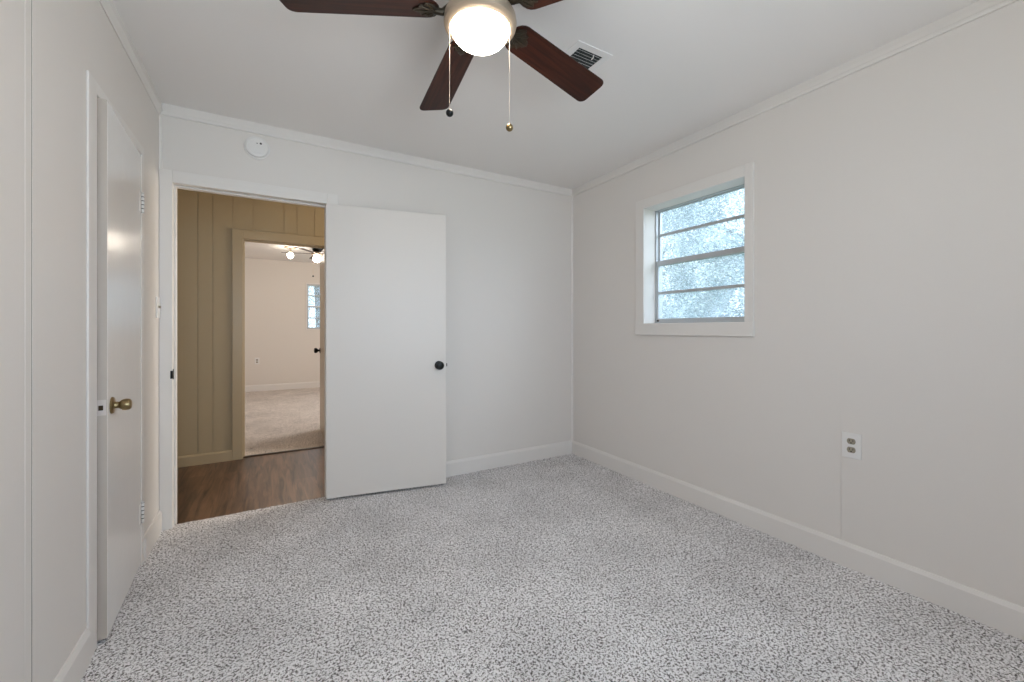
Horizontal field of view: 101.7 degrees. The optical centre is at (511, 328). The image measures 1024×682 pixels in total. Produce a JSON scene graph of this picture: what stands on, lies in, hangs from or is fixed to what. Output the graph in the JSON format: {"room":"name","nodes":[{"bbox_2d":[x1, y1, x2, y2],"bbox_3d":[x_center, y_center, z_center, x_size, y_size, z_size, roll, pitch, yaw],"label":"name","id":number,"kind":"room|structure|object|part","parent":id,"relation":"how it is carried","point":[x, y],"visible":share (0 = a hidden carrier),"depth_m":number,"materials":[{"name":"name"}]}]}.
{"room":"empty bedroom","nodes":[
{"label":"empty bedroom","id":0,"kind":"room"},
{"bbox_2d":[0,0,158,681],"bbox_3d":[-1.039,-0.062,0.595,0.100,2.460,4.070,0,0,-30],"label":"wall","id":1,"kind":"structure","parent":0,"point":[76,37],"depth_m":1.24,"materials":[{"name":"white paint"}]},
{"bbox_2d":[31,0,31,681],"bbox_3d":[-1.280,-0.032,1.107,0.007,2.360,0.005,0,0,-30],"label":"trim","id":2,"kind":"structure","parent":1,"relation":"attached to","point":[31,0],"depth_m":1.11,"materials":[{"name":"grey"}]},
{"bbox_2d":[25,0,38,681],"bbox_3d":[-1.277,-0.032,1.109,0.001,2.360,0.073,0,0,-30],"label":"trim","id":3,"kind":"structure","parent":1,"relation":"attached to","point":[35,3],"depth_m":1.11,"materials":[{"name":"white paint"}]},
{"bbox_2d":[53,510,161,681],"bbox_3d":[-1.014,1.094,0.665,0.014,0.128,3.965,0,0,-30],"label":"baseboard","id":4,"kind":"structure","parent":1,"relation":"attached to","point":[74,668],"depth_m":1.39,"materials":[{"name":"white paint"}]},
{"bbox_2d":[86,70,143,656],"bbox_3d":[-1.642,0.131,1.747,0.008,2.044,0.722,0,0,-30],"label":"trim","id":5,"kind":"structure","parent":1,"relation":"attached to","point":[94,91],"depth_m":1.47,"materials":[{"name":"white paint"}]},
{"bbox_2d":[97,98,144,640],"bbox_3d":[-1.630,0.146,1.780,0.091,1.975,0.588,0,0,-33],"label":"door","id":6,"kind":"structure","parent":1,"relation":"in","point":[120,199],"depth_m":1.62,"materials":[{"name":"white paint"}]},
{"bbox_3d":[-1.498,0.287,1.519,0.029,0.057,0.002,0,0,-33],"label":"latch plate","id":7,"kind":"part","parent":6,"relation":"part of","materials":[{"name":"beige"}]},
{"bbox_3d":[-1.489,0.289,1.594,0.053,0.045,0.045,0,0,-33],"label":"knob","id":8,"kind":"part","parent":6,"relation":"part of","materials":[{"name":"gold metal"}]},
{"bbox_2d":[99,0,162,114],"bbox_3d":[-1.012,-1.253,0.665,0.016,0.078,3.965,0,0,-30],"label":"trim","id":9,"kind":"structure","parent":1,"relation":"attached to","point":[108,6],"depth_m":1.86,"materials":[{"name":"white paint"}]},
{"bbox_2d":[156,297,160,317],"bbox_3d":[-1.975,-0.120,2.333,0.017,0.116,0.072,0,0,-30],"label":"light switch","id":10,"kind":"object","parent":1,"relation":"attached to","point":[158,306],"visible":1,"depth_m":2.33,"materials":[{"name":"white plastic"}]},
{"bbox_2d":[177,189,323,456],"bbox_3d":[-1.965,-0.062,4.004,4.200,2.460,0.100,0,0,-30],"label":"wall","id":11,"kind":"structure","parent":0,"point":[205,221],"depth_m":3.58,"materials":[{"name":"beige paint"}]},
{"bbox_2d":[177,450,231,467],"bbox_3d":[-1.893,1.111,3.980,3.900,0.095,0.014,0,0,-30],"label":"baseboard","id":12,"kind":"structure","parent":11,"relation":"attached to","point":[222,456],"depth_m":3.55,"materials":[{"name":"beige paint"}]},
{"bbox_2d":[232,228,323,459],"bbox_3d":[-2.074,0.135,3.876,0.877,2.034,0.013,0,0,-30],"label":"trim","id":13,"kind":"structure","parent":11,"relation":"attached to","point":[238,235],"depth_m":3.68,"materials":[{"name":"beige paint"}]},
{"bbox_2d":[243,446,323,457],"bbox_3d":[-2.101,1.147,3.920,0.750,0.010,0.050,0,0,-30],"label":"trim","id":14,"kind":"structure","parent":11,"relation":"attached to","point":[319,446],"depth_m":3.89,"materials":[{"name":"black wood"}]},
{"bbox_2d":[314,253,323,438],"bbox_3d":[-2.048,0.171,4.461,0.100,1.926,0.726,0,0,-28],"label":"door","id":15,"kind":"structure","parent":11,"relation":"in","point":[321,349],"depth_m":4.56,"materials":[{"name":"beige paint"}]},
{"bbox_2d":[245,258,319,385],"bbox_3d":[-3.967,-0.062,8.171,4.300,2.460,0.120,0,0,-30],"label":"wall","id":16,"kind":"structure","parent":0,"point":[276,334],"depth_m":7.86,"materials":[{"name":"white paint"}]},
{"bbox_2d":[245,381,319,391],"bbox_3d":[-2.817,1.094,6.179,4.100,0.128,4.480,0,0,-30],"label":"baseboard","id":17,"kind":"structure","parent":16,"relation":"attached to","point":[301,385],"depth_m":7.88,"materials":[{"name":"white paint"}]},
{"bbox_2d":[306,283,319,329],"bbox_3d":[-3.609,-0.436,8.302,0.890,0.912,0.012,0,0,-30],"label":"trim","id":18,"kind":"structure","parent":16,"relation":"attached to","point":[306,283],"depth_m":8.08,"materials":[{"name":"white paint"}]},
{"bbox_2d":[307,284,319,328],"bbox_3d":[-3.642,-0.436,8.359,0.850,0.872,0.040,0,0,-30],"label":"window","id":19,"kind":"structure","parent":16,"relation":"in","point":[307,284],"depth_m":8.16,"materials":[{"name":"silver metal"}]},
{"bbox_2d":[245,388,323,455],"bbox_3d":[-2.811,1.148,6.168,4.140,0.006,4.545,0,0,-30],"label":"floor","id":20,"kind":"structure","parent":0,"point":[275,420],"depth_m":5.23,"materials":[{"name":"beige carpet"}]},
{"bbox_2d":[245,242,323,262],"bbox_3d":[-2.837,-1.332,6.214,4.300,0.080,4.600,0,0,-30],"label":"ceiling","id":21,"kind":"structure","parent":0,"point":[252,250],"depth_m":7.04,"materials":[{"name":"white paint"}]},
{"bbox_2d":[284,246,295,257],"bbox_3d":[-3.498,-1.204,6.583,0.176,0.175,0.176,0,0,-30],"label":"ceiling light","id":22,"kind":"object","parent":21,"relation":"attached to","point":[290,254],"visible":1,"depth_m":6.55,"materials":[{"name":"white glass"}]},
{"bbox_2d":[281,247,323,276],"bbox_3d":[-3.081,-1.050,6.570,0.971,0.484,0.940,0,0,-30],"label":"ceiling fan","id":23,"kind":"object","parent":21,"relation":"hanging from","point":[316,254],"visible":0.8,"depth_m":6.49,"materials":[{"name":"black metal"}]},
{"bbox_3d":[-3.059,-1.097,6.548,0.120,0.100,0.120,0,0,-30],"label":"globe","id":24,"kind":"part","parent":23,"relation":"part of","materials":[{"name":"white glass"}]},
{"bbox_2d":[162,115,570,460],"bbox_3d":[-1.247,-0.062,2.874,4.314,2.460,0.095,0,0,-30],"label":"wall","id":25,"kind":"structure","parent":0,"point":[508,247],"depth_m":3.40,"materials":[{"name":"white paint"}]},
{"bbox_2d":[159,114,161,168],"bbox_3d":[-2.002,-1.069,2.376,0.013,0.314,0.013,0,0,-30],"label":"trim","id":26,"kind":"structure","parent":25,"relation":"attached to","point":[160,115],"depth_m":2.37,"materials":[{"name":"white paint"}]},
{"bbox_2d":[159,169,338,529],"bbox_3d":[-1.630,0.145,2.657,0.858,2.016,0.129,0,0,-30],"label":"trim","id":27,"kind":"structure","parent":25,"relation":"attached to","point":[173,374],"depth_m":2.46,"materials":[{"name":"white paint"}]},
{"bbox_3d":[-1.967,0.263,2.415,0.012,0.060,0.048,0,0,-30],"label":"strike plate","id":28,"kind":"part","parent":27,"relation":"part of","materials":[{"name":"black metal"}]},
{"bbox_2d":[244,136,269,158],"bbox_3d":[-1.590,-1.134,2.599,0.140,0.140,0.038,0,0,-30],"label":"smoke detector","id":29,"kind":"object","parent":25,"relation":"attached to","point":[255,147],"visible":1,"depth_m":2.59,"materials":[{"name":"white plastic"}]},
{"bbox_2d":[161,103,571,196],"bbox_3d":[-0.723,-1.258,3.114,2.966,0.068,0.014,0,0,-30],"label":"trim","id":30,"kind":"structure","parent":25,"relation":"attached to","point":[168,110],"depth_m":2.87,"materials":[{"name":"white paint"}]},
{"bbox_2d":[326,204,446,498],"bbox_3d":[-0.860,0.149,2.930,0.815,1.962,0.166,0,0,-20],"label":"door","id":31,"kind":"structure","parent":25,"relation":"in","point":[386,364],"depth_m":2.90,"materials":[{"name":"white paint"}]},
{"bbox_3d":[-0.520,0.263,3.001,0.061,0.061,0.062,0,0,-20],"label":"knob","id":32,"kind":"part","parent":31,"relation":"part of","materials":[{"name":"black metal"}]},
{"bbox_2d":[446,441,571,476],"bbox_3d":[-0.310,1.094,3.353,2.012,0.128,0.014,0,0,-30],"label":"baseboard","id":33,"kind":"structure","parent":25,"relation":"attached to","point":[501,459],"depth_m":3.50,"materials":[{"name":"white paint"}]},
{"bbox_2d":[571,196,572,440],"bbox_3d":[0.556,-0.098,3.853,0.013,2.256,0.013,0,0,-30],"label":"trim","id":34,"kind":"structure","parent":25,"relation":"attached to","point":[572,196],"depth_m":3.85,"materials":[{"name":"white paint"}]},
{"bbox_2d":[112,0,978,188],"bbox_3d":[0.285,-1.332,1.368,3.166,0.080,4.085,0,0,-30],"label":"ceiling","id":35,"kind":"structure","parent":0,"point":[676,69],"depth_m":2.08,"materials":[{"name":"white paint"}]},
{"bbox_2d":[280,0,602,131],"bbox_3d":[-0.118,-0.977,1.469,1.263,0.630,1.241,0,0,-30],"label":"ceiling fan","id":36,"kind":"object","parent":35,"relation":"hanging from","point":[475,27],"visible":1,"depth_m":1.43,"materials":[{"name":"brown wood"}]},
{"bbox_3d":[-0.500,-1.074,1.379,0.514,0.006,0.143,-2,13,-7],"label":"blade","id":37,"kind":"part","parent":36,"relation":"part of","materials":[{"name":"brown wood"}]},
{"bbox_3d":[-0.276,-1.073,1.790,0.143,0.006,0.522,-14,4,-25],"label":"blade","id":38,"kind":"part","parent":36,"relation":"part of","materials":[{"name":"brown wood"}]},
{"bbox_3d":[-0.208,-0.881,1.394,0.002,0.298,0.002,0,0,-30],"label":"pull chain","id":39,"kind":"part","parent":36,"relation":"part of","materials":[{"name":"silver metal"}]},
{"bbox_3d":[-0.108,-1.000,1.429,0.196,0.072,0.196,0,0,-30],"label":"lamp shade","id":40,"kind":"part","parent":36,"relation":"part of","materials":[{"name":"white glass"}]},
{"bbox_3d":[-0.009,-0.857,1.394,0.002,0.347,0.002,0,0,-30],"label":"pull chain","id":41,"kind":"part","parent":36,"relation":"part of","materials":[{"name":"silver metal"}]},
{"bbox_3d":[0.242,-1.073,1.239,0.522,0.006,0.143,2,-12,28],"label":"blade","id":42,"kind":"part","parent":36,"relation":"part of","materials":[{"name":"brown wood"}]},
{"bbox_3d":[0.180,-1.073,1.703,0.522,0.006,0.143,3,-15,-44],"label":"blade","id":43,"kind":"part","parent":36,"relation":"part of","materials":[{"name":"brown wood"}]},
{"bbox_2d":[565,40,612,71],"bbox_3d":[0.328,-1.282,2.017,0.208,0.020,0.235,0,0,-30],"label":"ceiling vent","id":44,"kind":"object","parent":35,"relation":"in","point":[590,57],"visible":0.48,"depth_m":1.96,"materials":[{"name":"white plastic"}]},
{"bbox_2d":[80,448,1023,681],"bbox_3d":[-0.514,1.157,1.724,4.034,0.022,5.340,0,0,-30],"label":"floor","id":45,"kind":"structure","parent":0,"point":[569,567],"depth_m":1.79,"materials":[{"name":"grey carpet"}]},
{"bbox_2d":[573,0,1023,606],"bbox_3d":[1.652,-0.062,2.157,0.190,2.460,4.085,0,0,-30],"label":"wall","id":46,"kind":"structure","parent":0,"point":[889,193],"depth_m":1.97,"materials":[{"name":"white paint"}]},
{"bbox_2d":[635,162,754,336],"bbox_3d":[1.167,-0.461,2.786,0.021,1.009,0.899,0,0,-30],"label":"trim","id":47,"kind":"structure","parent":46,"relation":"attached to","point":[746,328],"depth_m":2.62,"materials":[{"name":"white paint"}]},
{"bbox_2d":[655,184,743,322],"bbox_3d":[1.303,-0.469,2.851,0.071,0.853,0.763,0,0,-30],"label":"window","id":48,"kind":"structure","parent":46,"relation":"in","point":[659,262],"depth_m":2.94,"materials":[{"name":"silver metal"}]},
{"bbox_3d":[1.290,-0.282,2.842,0.020,0.460,0.741,0,0,-30],"label":"sash","id":49,"kind":"part","parent":48,"relation":"part of","materials":[{"name":"silver metal"}]},
{"bbox_3d":[1.309,-0.683,2.853,0.020,0.415,0.741,0,0,-30],"label":"sash","id":50,"kind":"part","parent":48,"relation":"part of","materials":[{"name":"silver metal"}]},
{"bbox_2d":[572,0,1019,195],"bbox_3d":[1.544,-1.258,2.141,0.014,0.068,3.965,0,0,-30],"label":"trim","id":51,"kind":"structure","parent":46,"relation":"attached to","point":[974,11],"depth_m":2.07,"materials":[{"name":"white paint"}]},
{"bbox_2d":[572,441,1023,639],"bbox_3d":[1.544,1.094,2.141,0.014,0.128,3.965,0,0,-30],"label":"baseboard","id":52,"kind":"structure","parent":46,"relation":"attached to","point":[1002,615],"depth_m":2.02,"materials":[{"name":"white paint"}]},
{"bbox_2d":[842,431,861,459],"bbox_3d":[1.628,0.559,2.000,0.008,0.122,0.078,0,0,-30],"label":"electrical outlet","id":53,"kind":"object","parent":46,"relation":"attached to","point":[851,442],"visible":1,"depth_m":2.00,"materials":[{"name":"white plastic"}]},
{"bbox_2d":[847,438,855,444],"bbox_3d":[1.626,0.538,1.999,0.003,0.027,0.035,0,0,-30],"label":"receptacle","id":54,"kind":"object","parent":53,"relation":"attached to","point":[850,441],"depth_m":2.00,"materials":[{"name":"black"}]},
{"bbox_2d":[847,447,855,452],"bbox_3d":[1.626,0.580,1.999,0.003,0.027,0.035,0,0,-30],"label":"receptacle","id":55,"kind":"object","parent":53,"relation":"attached to","point":[849,449],"depth_m":2.00,"materials":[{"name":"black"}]},
{"label":"outside","id":56,"kind":"structure","parent":0,"visible":0},
{"bbox_3d":[1.830,1.823,6.830,70.000,0.150,70.000,0,0,-30],"label":"ground","id":57,"kind":"structure","parent":56,"visible":0},
{"bbox_2d":[308,286,319,326],"bbox_3d":[-5.684,-1.254,12.175,4.892,6.114,4.653,0,0,12],"label":"tree","id":58,"kind":"object","parent":57,"relation":"on","point":[316,289],"visible":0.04,"depth_m":12.27,"materials":[{"name":"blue plant"}]},
{"bbox_2d":[662,190,743,318],"bbox_3d":[4.450,-1.610,6.335,5.107,6.825,5.294,0,0,-4],"label":"tree","id":59,"kind":"object","parent":57,"relation":"on","point":[739,237],"visible":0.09,"depth_m":6.21,"materials":[{"name":"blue plant"}]},
{"bbox_2d":[662,191,743,317],"bbox_3d":[4.003,-2.297,12.111,5.232,8.198,5.438,0,0,30],"label":"tree","id":60,"kind":"object","parent":57,"relation":"on","point":[671,212],"visible":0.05,"depth_m":11.13,"materials":[{"name":"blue plant"}]}
]}

